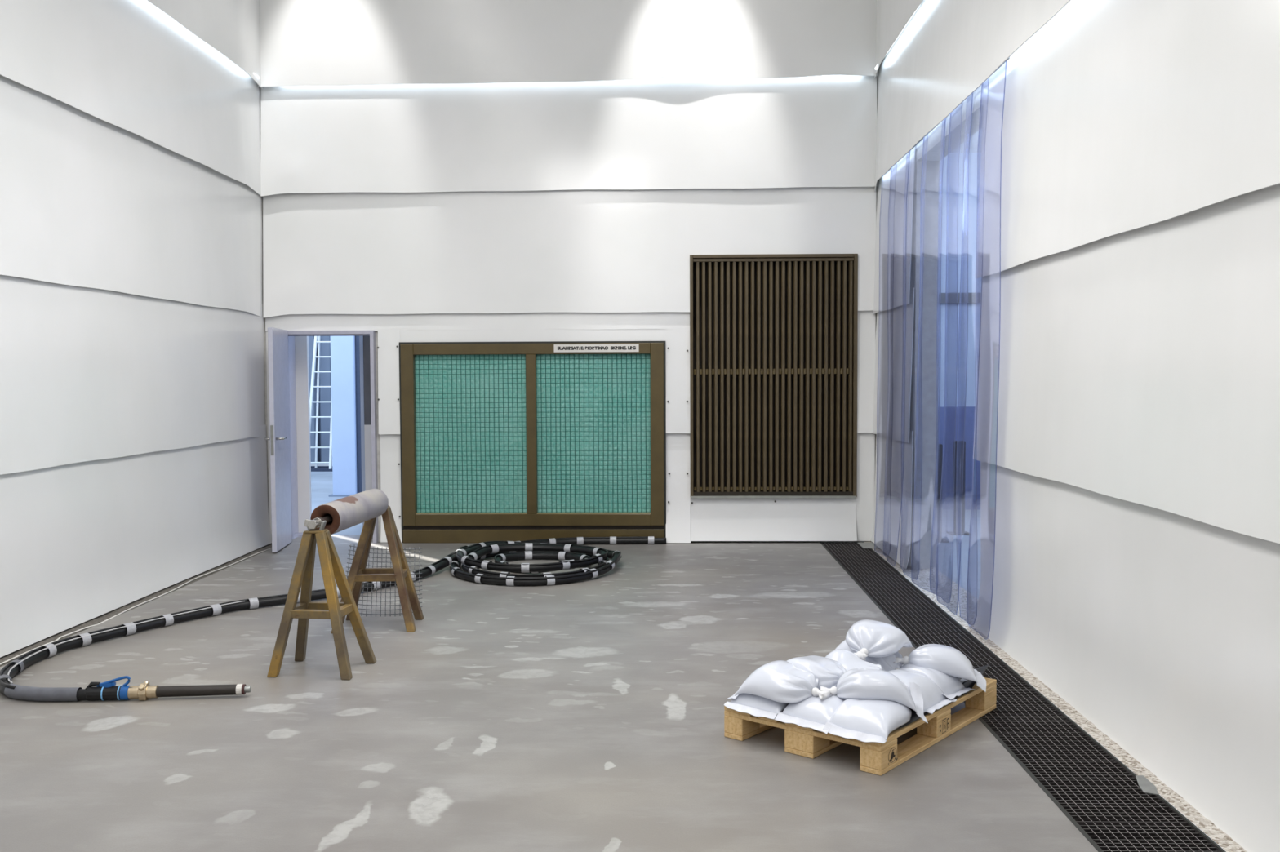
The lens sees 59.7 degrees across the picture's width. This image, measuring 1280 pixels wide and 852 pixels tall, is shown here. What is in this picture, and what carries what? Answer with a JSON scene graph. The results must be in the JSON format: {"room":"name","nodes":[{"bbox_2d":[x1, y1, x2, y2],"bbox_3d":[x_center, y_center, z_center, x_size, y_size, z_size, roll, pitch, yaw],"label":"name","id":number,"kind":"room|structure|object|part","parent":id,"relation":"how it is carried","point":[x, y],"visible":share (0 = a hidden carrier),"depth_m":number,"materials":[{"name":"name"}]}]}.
{"room":"workshop","nodes":[
{"label":"workshop","id":0,"kind":"room"},
{"bbox_2d":[0,0,271,657],"bbox_3d":[-4.023,-2.202,2.557,0.338,7.700,17.300,0,3,1],"label":"wall","id":1,"kind":"structure","parent":0,"point":[133,447],"depth_m":8.14,"materials":[{"name":"white rubber"}]},
{"bbox_2d":[0,542,271,666],"bbox_3d":[-3.836,1.554,2.674,0.181,0.009,17.000,0,3,1],"label":"trim","id":2,"kind":"structure","parent":1,"relation":"attached to","point":[105,616],"depth_m":7.95,"materials":[{"name":"metal"}]},
{"bbox_2d":[0,547,271,665],"bbox_3d":[-3.632,1.296,8.109,0.073,0.010,5.491,0,3,1],"label":"trim","id":3,"kind":"structure","parent":1,"relation":"attached to","point":[126,611],"depth_m":7.89,"materials":[{"name":"grey metal"}]},
{"bbox_2d":[0,471,1097,851],"bbox_3d":[-3.515,1.308,9.163,10.487,0.120,30.000,0,3,1],"label":"floor","id":4,"kind":"structure","parent":0,"point":[588,715],"depth_m":5.10,"materials":[{"name":"concrete"}]},
{"bbox_2d":[309,336,332,471],"bbox_3d":[-5.588,-0.872,19.706,0.630,3.321,0.610,0,3,1],"label":"ladder","id":5,"kind":"object","parent":4,"relation":"on","point":[316,468],"visible":0.46,"depth_m":19.66,"materials":[{"name":"metal"}]},
{"bbox_3d":[-5.778,-0.871,19.697,0.054,3.321,0.606,1,3,17],"label":"rail","id":6,"kind":"part","parent":5,"relation":"part of","materials":[{"name":"metal"}]},
{"bbox_3d":[-5.713,-0.875,19.795,0.032,3.315,0.441,0,3,4],"label":"rail","id":7,"kind":"part","parent":5,"relation":"part of","materials":[{"name":"metal"}]},
{"bbox_3d":[-5.413,-0.872,19.687,0.041,3.319,0.580,0,3,3],"label":"rail","id":8,"kind":"part","parent":5,"relation":"part of","materials":[{"name":"metal"}]},
{"bbox_2d":[266,520,376,680],"bbox_3d":[-1.788,0.953,6.261,0.489,0.839,0.401,0,3,8],"label":"trestle","id":9,"kind":"object","parent":4,"relation":"on","point":[331,567],"visible":0.98,"depth_m":6.21,"materials":[{"name":"wood"},{"name":"galvanised steel"}]},
{"bbox_3d":[-1.941,0.985,6.196,0.288,0.783,0.065,-3,4,-42],"label":"leg","id":10,"kind":"part","parent":9,"relation":"part of","materials":[{"name":"brown wood"}]},
{"bbox_3d":[-1.915,0.976,6.386,0.065,0.783,0.268,-2,3,-39],"label":"leg","id":11,"kind":"part","parent":9,"relation":"part of","materials":[{"name":"brown wood"}]},
{"bbox_3d":[-1.821,0.592,6.268,0.110,0.014,0.090,0,3,1],"label":"plate","id":12,"kind":"part","parent":9,"relation":"part of","materials":[{"name":"yellow metal"}]},
{"bbox_3d":[-1.693,0.984,6.161,0.065,0.785,0.341,-3,4,-43],"label":"leg","id":13,"kind":"part","parent":9,"relation":"part of","materials":[{"name":"brown wood"}]},
{"bbox_2d":[303,488,388,535],"bbox_3d":[-1.776,0.523,6.857,0.184,0.184,1.277,0,3,5],"label":"pipe","id":14,"kind":"object","parent":9,"relation":"on","point":[341,514],"visible":0.98,"depth_m":6.62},
{"bbox_3d":[-1.664,0.976,6.352,0.315,0.784,0.063,-1,3,-24],"label":"leg","id":15,"kind":"part","parent":9,"relation":"part of","materials":[{"name":"brown wood"}]},
{"bbox_2d":[0,536,666,702],"bbox_3d":[-1.662,1.208,8.393,1.805,0.152,6.222,1,3,27],"label":"hose","id":16,"kind":"object","parent":4,"relation":"on","point":[563,549],"visible":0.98,"depth_m":8.63,"materials":[{"name":"black rubber"}]},
{"bbox_3d":[-2.687,1.340,5.700,0.167,0.125,0.078,0,3,1],"label":"trigger lever","id":17,"kind":"part","parent":16,"relation":"part of","materials":[{"name":"blue plastic"}]},
{"bbox_2d":[127,685,158,699],"bbox_3d":[-2.541,1.364,5.708,0.142,0.068,0.068,0,3,-5],"label":"coupling","id":18,"kind":"object","parent":16,"relation":"attached to","point":[134,692],"depth_m":5.68,"materials":[{"name":"gold metal"}]},
{"bbox_2d":[328,335,361,497],"bbox_3d":[-4.083,-1.131,15.475,0.440,4.200,0.380,0,3,1],"label":"wall","id":19,"kind":"structure","parent":4,"relation":"on","point":[344,350],"depth_m":15.38,"materials":[{"name":"blue paint"}]},
{"bbox_3d":[-4.084,0.957,15.571,0.420,0.020,0.380,0,3,1],"label":"plate","id":20,"kind":"part","parent":19,"relation":"part of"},
{"bbox_2d":[330,498,423,633],"bbox_3d":[-1.723,0.903,7.353,0.547,0.839,0.447,0,3,1],"label":"trestle","id":21,"kind":"object","parent":4,"relation":"on","point":[358,574],"visible":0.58,"depth_m":7.32,"materials":[{"name":"wood"},{"name":"galvanised steel"}]},
{"bbox_3d":[-1.866,0.933,7.284,0.065,0.786,0.375,2,3,38],"label":"leg","id":22,"kind":"part","parent":21,"relation":"part of","materials":[{"name":"brown wood"}]},
{"bbox_3d":[-1.869,0.925,7.495,0.281,0.783,0.063,1,3,26],"label":"leg","id":23,"kind":"part","parent":21,"relation":"part of","materials":[{"name":"brown wood"}]},
{"bbox_3d":[-1.583,0.931,7.296,0.065,0.786,0.370,-3,4,-43],"label":"leg","id":24,"kind":"part","parent":21,"relation":"part of","materials":[{"name":"brown wood"}]},
{"bbox_3d":[-1.594,0.924,7.497,0.283,0.783,0.064,-2,3,-27],"label":"leg","id":25,"kind":"part","parent":21,"relation":"part of","materials":[{"name":"brown wood"}]},
{"bbox_2d":[345,544,422,617],"bbox_3d":[-1.784,1.074,7.781,0.572,0.466,0.279,0,3,1],"label":"mesh panel","id":26,"kind":"object","parent":4,"relation":"on","point":[373,548],"visible":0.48,"depth_m":7.73,"materials":[{"name":"grey metal"}]},
{"bbox_2d":[724,677,996,776],"bbox_3d":[1.070,1.333,5.284,0.791,0.144,1.200,2,3,40],"label":"pallet","id":27,"kind":"object","parent":4,"relation":"on","point":[875,758],"visible":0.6,"depth_m":4.92,"materials":[{"name":"brown wood"}]},
{"bbox_2d":[782,664,989,731],"bbox_3d":[1.072,1.224,5.274,0.755,0.073,1.170,2,3,40],"label":"sheet","id":28,"kind":"object","parent":27,"relation":"on","point":[968,684],"visible":0.12,"depth_m":5.24,"materials":[{"name":"plastic"}]},
{"bbox_2d":[724,693,789,719],"bbox_3d":[0.606,1.227,5.107,0.283,0.102,0.400,2,3,40],"label":"bag","id":29,"kind":"object","parent":28,"relation":"on","point":[753,705],"visible":0.39,"depth_m":4.98,"materials":[{"name":"white plastic"}]},
{"bbox_2d":[727,660,832,703],"bbox_3d":[0.660,1.163,5.036,0.468,0.172,0.286,2,3,40],"label":"bag","id":30,"kind":"object","parent":29,"relation":"on","point":[779,681],"visible":1,"depth_m":4.94,"materials":[{"name":"white plastic"}]},
{"bbox_2d":[774,694,845,734],"bbox_3d":[0.811,1.233,4.923,0.274,0.111,0.400,2,3,40],"label":"bag","id":31,"kind":"object","parent":28,"relation":"on","point":[812,713],"visible":0.55,"depth_m":4.82,"materials":[{"name":"white plastic"}]},
{"bbox_2d":[820,668,928,724],"bbox_3d":[1.019,1.161,4.890,0.451,0.196,0.261,0,3,8],"label":"bag","id":32,"kind":"object","parent":31,"relation":"on","point":[856,683],"visible":0.98,"depth_m":4.79,"materials":[{"name":"white plastic"}]},
{"bbox_2d":[825,649,882,671],"bbox_3d":[0.943,1.148,5.180,0.357,0.183,0.258,1,3,28],"label":"bag","id":33,"kind":"object","parent":28,"relation":"on","point":[849,660],"visible":0.18,"depth_m":5.19,"materials":[{"name":"white plastic"}]},
{"bbox_2d":[822,698,911,743],"bbox_3d":[1.001,1.234,4.767,0.281,0.119,0.395,2,3,40],"label":"bag","id":34,"kind":"object","parent":28,"relation":"on","point":[865,721],"visible":0.9,"depth_m":4.68,"materials":[{"name":"white plastic"}]},
{"bbox_2d":[834,640,902,671],"bbox_3d":[1.135,1.128,5.452,0.277,0.204,0.429,-2,3,-36],"label":"bag","id":35,"kind":"object","parent":28,"relation":"on","point":[886,663],"visible":0.29,"depth_m":5.35,"materials":[{"name":"white plastic"}]},
{"bbox_2d":[845,619,912,664],"bbox_3d":[1.123,1.065,5.393,0.298,0.233,0.384,2,3,40],"label":"bag","id":36,"kind":"object","parent":35,"relation":"on","point":[866,637],"visible":0.94,"depth_m":5.31,"materials":[{"name":"white plastic"}]},
{"bbox_2d":[888,670,956,714],"bbox_3d":[1.231,1.198,5.106,0.360,0.129,0.275,2,3,40],"label":"bag","id":37,"kind":"object","parent":28,"relation":"on","point":[933,698],"visible":0.52,"depth_m":5.05,"materials":[{"name":"white plastic"}]},
{"bbox_2d":[902,664,968,683],"bbox_3d":[1.458,1.192,5.512,0.350,0.103,0.256,2,3,40],"label":"bag","id":38,"kind":"object","parent":28,"relation":"on","point":[962,681],"visible":0.02,"depth_m":5.40,"materials":[{"name":"white plastic"}]},
{"bbox_2d":[897,663,975,700],"bbox_3d":[1.367,1.192,5.275,0.353,0.124,0.255,2,3,40],"label":"bag","id":39,"kind":"object","parent":28,"relation":"on","point":[951,686],"visible":0.48,"depth_m":5.20,"materials":[{"name":"white plastic"}]},
{"bbox_2d":[893,644,986,692],"bbox_3d":[1.436,1.143,5.344,0.430,0.188,0.255,0,3,12],"label":"bag","id":40,"kind":"object","parent":39,"relation":"on","point":[946,660],"visible":0.84,"depth_m":5.25,"materials":[{"name":"white plastic"}]},
{"bbox_3d":[0.876,1.190,5.323,0.431,0.129,0.306,2,3,40],"label":"bag","id":41,"kind":"object","parent":28,"relation":"on","visible":0},
{"bbox_2d":[786,655,846,690],"bbox_3d":[0.809,1.144,5.114,0.267,0.166,0.465,-3,4,-42],"label":"bag","id":42,"kind":"object","parent":41,"relation":"on","point":[828,672],"visible":0.34,"depth_m":5.01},
{"bbox_2d":[819,542,1226,851],"bbox_3d":[1.763,1.553,2.504,0.435,0.053,16.950,0,3,1],"label":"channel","id":43,"kind":"structure","parent":4,"relation":"in","point":[1096,847],"depth_m":4.92,"materials":[{"name":"black metal"}]},
{"bbox_2d":[822,542,878,555],"bbox_3d":[1.976,1.172,10.641,0.411,0.032,1.008,0,3,1],"label":"grate","id":44,"kind":"object","parent":43,"relation":"on","point":[837,548],"depth_m":10.50,"materials":[{"name":"black metal"}]},
{"bbox_2d":[833,555,901,575],"bbox_3d":[1.950,1.218,9.635,0.411,0.032,1.008,0,3,1],"label":"grate","id":45,"kind":"object","parent":43,"relation":"on","point":[854,565],"depth_m":9.62,"materials":[{"name":"black metal"}]},
{"bbox_2d":[851,575,930,600],"bbox_3d":[1.924,1.265,8.628,0.411,0.032,1.008,0,3,1],"label":"grate","id":46,"kind":"object","parent":43,"relation":"on","point":[879,588],"depth_m":8.61,"materials":[{"name":"black metal"}]},
{"bbox_2d":[875,600,967,632],"bbox_3d":[1.898,1.311,7.622,0.411,0.032,1.008,0,3,1],"label":"grate","id":47,"kind":"object","parent":43,"relation":"on","point":[910,616],"depth_m":7.58,"materials":[{"name":"black metal"}]},
{"bbox_2d":[904,632,1016,675],"bbox_3d":[1.872,1.357,6.615,0.411,0.032,1.008,0,3,1],"label":"grate","id":48,"kind":"object","parent":43,"relation":"on","point":[978,655],"depth_m":6.77,"materials":[{"name":"black metal"}]},
{"bbox_2d":[981,675,1084,734],"bbox_3d":[1.846,1.403,5.608,0.411,0.032,1.008,0,3,1],"label":"grate","id":49,"kind":"object","parent":43,"relation":"on","point":[1020,709],"depth_m":5.43,"materials":[{"name":"black metal"}]},
{"bbox_2d":[995,733,1187,822],"bbox_3d":[1.820,1.449,4.602,0.411,0.032,1.008,0,3,1],"label":"grate","id":50,"kind":"object","parent":43,"relation":"on","point":[1091,785],"depth_m":4.55,"materials":[{"name":"black metal"}]},
{"bbox_2d":[1135,775,1158,795],"bbox_3d":[2.020,1.433,4.447,0.059,0.012,0.191,0,3,10],"label":"stone","id":51,"kind":"object","parent":43,"relation":"on","point":[1147,787],"visible":1,"depth_m":4.44,"materials":[{"name":"grey stone"}]},
{"bbox_2d":[1075,822,1222,851],"bbox_3d":[1.794,1.496,3.595,0.411,0.032,1.008,0,3,1],"label":"grate","id":52,"kind":"object","parent":43,"relation":"on","point":[1109,837],"depth_m":3.97,"materials":[{"name":"black metal"}]},
{"bbox_2d":[258,0,879,542],"bbox_3d":[-0.657,-2.617,10.928,6.635,7.736,0.368,0,3,1],"label":"wall","id":53,"kind":"structure","parent":0,"point":[432,171],"depth_m":10.85,"materials":[{"name":"white rubber"}]},
{"bbox_2d":[264,327,378,552],"bbox_3d":[-3.098,0.118,10.793,0.965,2.105,0.936,0,3,1],"label":"door","id":54,"kind":"structure","parent":53,"relation":"in","point":[279,437],"depth_m":10.71,"materials":[{"name":"paint"}]},
{"bbox_3d":[-3.412,0.133,10.337,0.026,0.280,0.005,-1,3,-6],"label":"lock plate","id":55,"kind":"part","parent":54,"relation":"part of","materials":[{"name":"metal"}]},
{"bbox_3d":[-3.418,0.117,10.452,0.180,0.022,0.131,-1,3,-6],"label":"handle","id":56,"kind":"part","parent":54,"relation":"part of","materials":[{"name":"metal"}]},
{"bbox_2d":[399,341,666,543],"bbox_3d":[-1.053,0.160,11.030,2.618,1.982,0.200,0,3,1],"label":"panel","id":57,"kind":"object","parent":53,"relation":"attached to","point":[540,440],"depth_m":10.99,"materials":[{"name":"brown paint"}]},
{"bbox_3d":[-1.667,0.082,11.017,1.105,1.572,0.015,0,3,1],"label":"filter panel","id":58,"kind":"part","parent":57,"relation":"part of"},
{"bbox_3d":[-1.061,-0.757,10.932,2.325,0.106,0.072,0,3,1],"label":"frame rail","id":59,"kind":"part","parent":57,"relation":"part of","materials":[{"name":"brown paint"}]},
{"bbox_3d":[-1.051,0.158,11.120,2.610,1.978,0.020,0,3,1],"label":"panel","id":60,"kind":"part","parent":57,"relation":"part of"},
{"bbox_3d":[-1.054,0.924,11.009,2.325,0.116,0.072,0,3,1],"label":"frame rail","id":61,"kind":"part","parent":57,"relation":"part of","materials":[{"name":"brown paint"}]},
{"bbox_3d":[-0.455,0.078,10.985,1.122,1.572,0.015,0,3,1],"label":"filter panel","id":62,"kind":"part","parent":57,"relation":"part of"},
{"bbox_3d":[-0.426,-0.760,10.876,0.830,0.076,0.006,0,3,1],"label":"sign plate","id":63,"kind":"part","parent":57,"relation":"part of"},
{"bbox_2d":[689,253,857,498],"bbox_3d":[1.304,-0.483,10.953,1.624,2.377,0.212,0,3,1],"label":"louver","id":64,"kind":"object","parent":53,"relation":"attached to","point":[773,337],"visible":0.99,"depth_m":10.90,"materials":[{"name":"brown paint"}]},
{"bbox_3d":[0.507,-0.487,10.978,0.030,2.365,0.204,0,3,1],"label":"frame","id":65,"kind":"part","parent":64,"relation":"part of","materials":[{"name":"metal"}]},
{"bbox_3d":[1.295,-1.617,10.844,1.559,0.030,0.048,0,3,1],"label":"rail","id":66,"kind":"part","parent":64,"relation":"part of","materials":[{"name":"brown metal"}]},
{"bbox_3d":[1.296,-1.655,10.904,1.559,0.032,0.204,0,3,1],"label":"frame","id":67,"kind":"part","parent":64,"relation":"part of","materials":[{"name":"metal"}]},
{"bbox_3d":[1.306,0.667,11.016,1.559,0.050,0.192,0,3,1],"label":"frame","id":68,"kind":"part","parent":64,"relation":"part of","materials":[{"name":"brown metal"}]},
{"bbox_3d":[2.098,-0.492,10.936,0.035,2.365,0.204,0,3,1],"label":"frame","id":69,"kind":"part","parent":64,"relation":"part of","materials":[{"name":"brown metal"}]},
{"bbox_2d":[937,510,980,599],"bbox_3d":[4.318,1.292,8.760,3.830,0.120,10.000,0,3,1],"label":"floor","id":70,"kind":"structure","parent":0,"point":[944,549],"depth_m":10.27,"materials":[{"name":"concrete"}]},
{"bbox_2d":[937,444,948,542],"bbox_3d":[2.908,0.657,10.970,0.220,0.960,0.200,0,3,1],"label":"post","id":71,"kind":"object","parent":70,"relation":"on","point":[940,540],"visible":0.39,"depth_m":10.92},
{"bbox_3d":[2.910,1.129,10.992,0.220,0.015,0.200,0,3,1],"label":"foot plate","id":72,"kind":"part","parent":71,"relation":"part of","materials":[{"name":"grey metal"}]},
{"bbox_2d":[946,440,971,535],"bbox_3d":[3.281,0.633,11.460,0.200,0.960,0.200,0,3,1],"label":"post","id":73,"kind":"object","parent":70,"relation":"on","point":[960,443],"visible":0.84,"depth_m":11.41,"materials":[{"name":"metal"}]},
{"bbox_3d":[3.283,1.105,11.482,0.200,0.015,0.200,0,3,1],"label":"foot plate","id":74,"kind":"part","parent":73,"relation":"part of","materials":[{"name":"grey metal"}]},
{"bbox_2d":[937,152,981,510],"bbox_3d":[4.316,-0.915,8.659,3.815,4.500,10.000,0,3,1],"label":"wall","id":75,"kind":"structure","parent":0,"point":[953,162],"depth_m":13.46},
{"bbox_3d":[4.404,0.389,13.503,3.500,1.250,0.040,0,3,1],"label":"panel","id":76,"kind":"part","parent":75,"relation":"part of","materials":[{"name":"paint"}]},
{"bbox_2d":[938,292,981,303],"bbox_3d":[4.395,-1.543,13.394,3.500,0.120,0.080,0,3,1],"label":"trim","id":77,"kind":"structure","parent":75,"relation":"attached to","point":[951,298],"depth_m":13.37,"materials":[{"name":"grey metal"}]},
{"bbox_2d":[951,127,982,152],"bbox_3d":[4.306,-3.163,8.556,3.815,0.200,10.000,0,3,1],"label":"ceiling","id":78,"kind":"structure","parent":0,"point":[974,138],"depth_m":12.93,"materials":[{"name":"white paint"}]},
{"bbox_2d":[871,0,1279,851],"bbox_3d":[2.143,-2.221,2.396,0.297,7.700,17.300,0,3,1],"label":"wall","id":79,"kind":"structure","parent":0,"point":[1136,573],"depth_m":4.98,"materials":[{"name":"white"}]},
{"bbox_2d":[874,57,1009,639],"bbox_3d":[2.145,-0.507,8.458,0.107,3.450,3.850,0,3,1],"label":"curtain","id":80,"kind":"object","parent":79,"relation":"hanging from","point":[957,367],"visible":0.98,"depth_m":7.80,"materials":[{"name":"clear plastic"}]},
{"bbox_3d":[2.183,-2.225,8.378,0.018,0.012,3.850,0,3,1],"label":"hanging rail","id":81,"kind":"part","parent":80,"relation":"part of","materials":[{"name":"metal"}]},
{"bbox_2d":[863,541,1247,851],"bbox_3d":[2.130,1.508,2.518,0.300,0.036,17.000,0,3,1],"label":"gravel strip","id":82,"kind":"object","parent":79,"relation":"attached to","point":[1207,827],"depth_m":5.77,"materials":[{"name":"beige gravel"}]},
{"bbox_2d":[857,542,879,548],"bbox_3d":[2.207,1.147,10.690,0.190,0.007,0.360,0,3,1],"label":"cover plate","id":83,"kind":"object","parent":82,"relation":"on","point":[864,545],"visible":0.58,"depth_m":10.67,"materials":[{"name":"metal"}]},
{"label":"outside","id":84,"kind":"structure","parent":0,"visible":0},
{"bbox_2d":[288,336,331,539],"bbox_3d":[-4.056,-3.629,17.563,9.000,9.020,12.800,0,3,1],"label":"wall","id":85,"kind":"structure","parent":84,"point":[300,348],"depth_m":11.57,"materials":[{"name":"paint"}]},
{"bbox_3d":[-3.608,1.135,11.521,0.580,0.050,0.120,0,3,1],"label":"sill","id":86,"kind":"part","parent":85,"relation":"part of","materials":[{"name":"paint"}]},
{"bbox_3d":[-5.954,-0.931,20.054,0.260,3.420,0.070,0,3,1],"label":"cladding panel","id":87,"kind":"part","parent":85,"relation":"part of","materials":[{"name":"white metal"}]},
{"bbox_3d":[-5.583,0.747,19.886,1.800,0.060,0.040,0,3,1],"label":"kerb rail","id":88,"kind":"part","parent":85,"relation":"part of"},
{"bbox_3d":[-5.654,-0.932,20.046,0.260,3.420,0.070,0,3,1],"label":"cladding panel","id":89,"kind":"part","parent":85,"relation":"part of","materials":[{"name":"white metal"}]},
{"bbox_2d":[359,335,372,527],"bbox_3d":[-2.871,-0.331,11.886,0.336,2.900,1.078,-1,3,-22],"label":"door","id":90,"kind":"structure","parent":85,"relation":"in","point":[364,340],"depth_m":11.47,"materials":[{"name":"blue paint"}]},
{"bbox_3d":[-2.698,-0.163,11.478,0.350,2.600,0.040,0,3,1],"label":"frame","id":91,"kind":"part","parent":90,"relation":"part of","materials":[{"name":"blue paint"}]},
{"bbox_3d":[-2.697,0.561,11.511,0.275,1.150,0.030,0,3,1],"label":"panel","id":92,"kind":"part","parent":90,"relation":"part of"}
]}

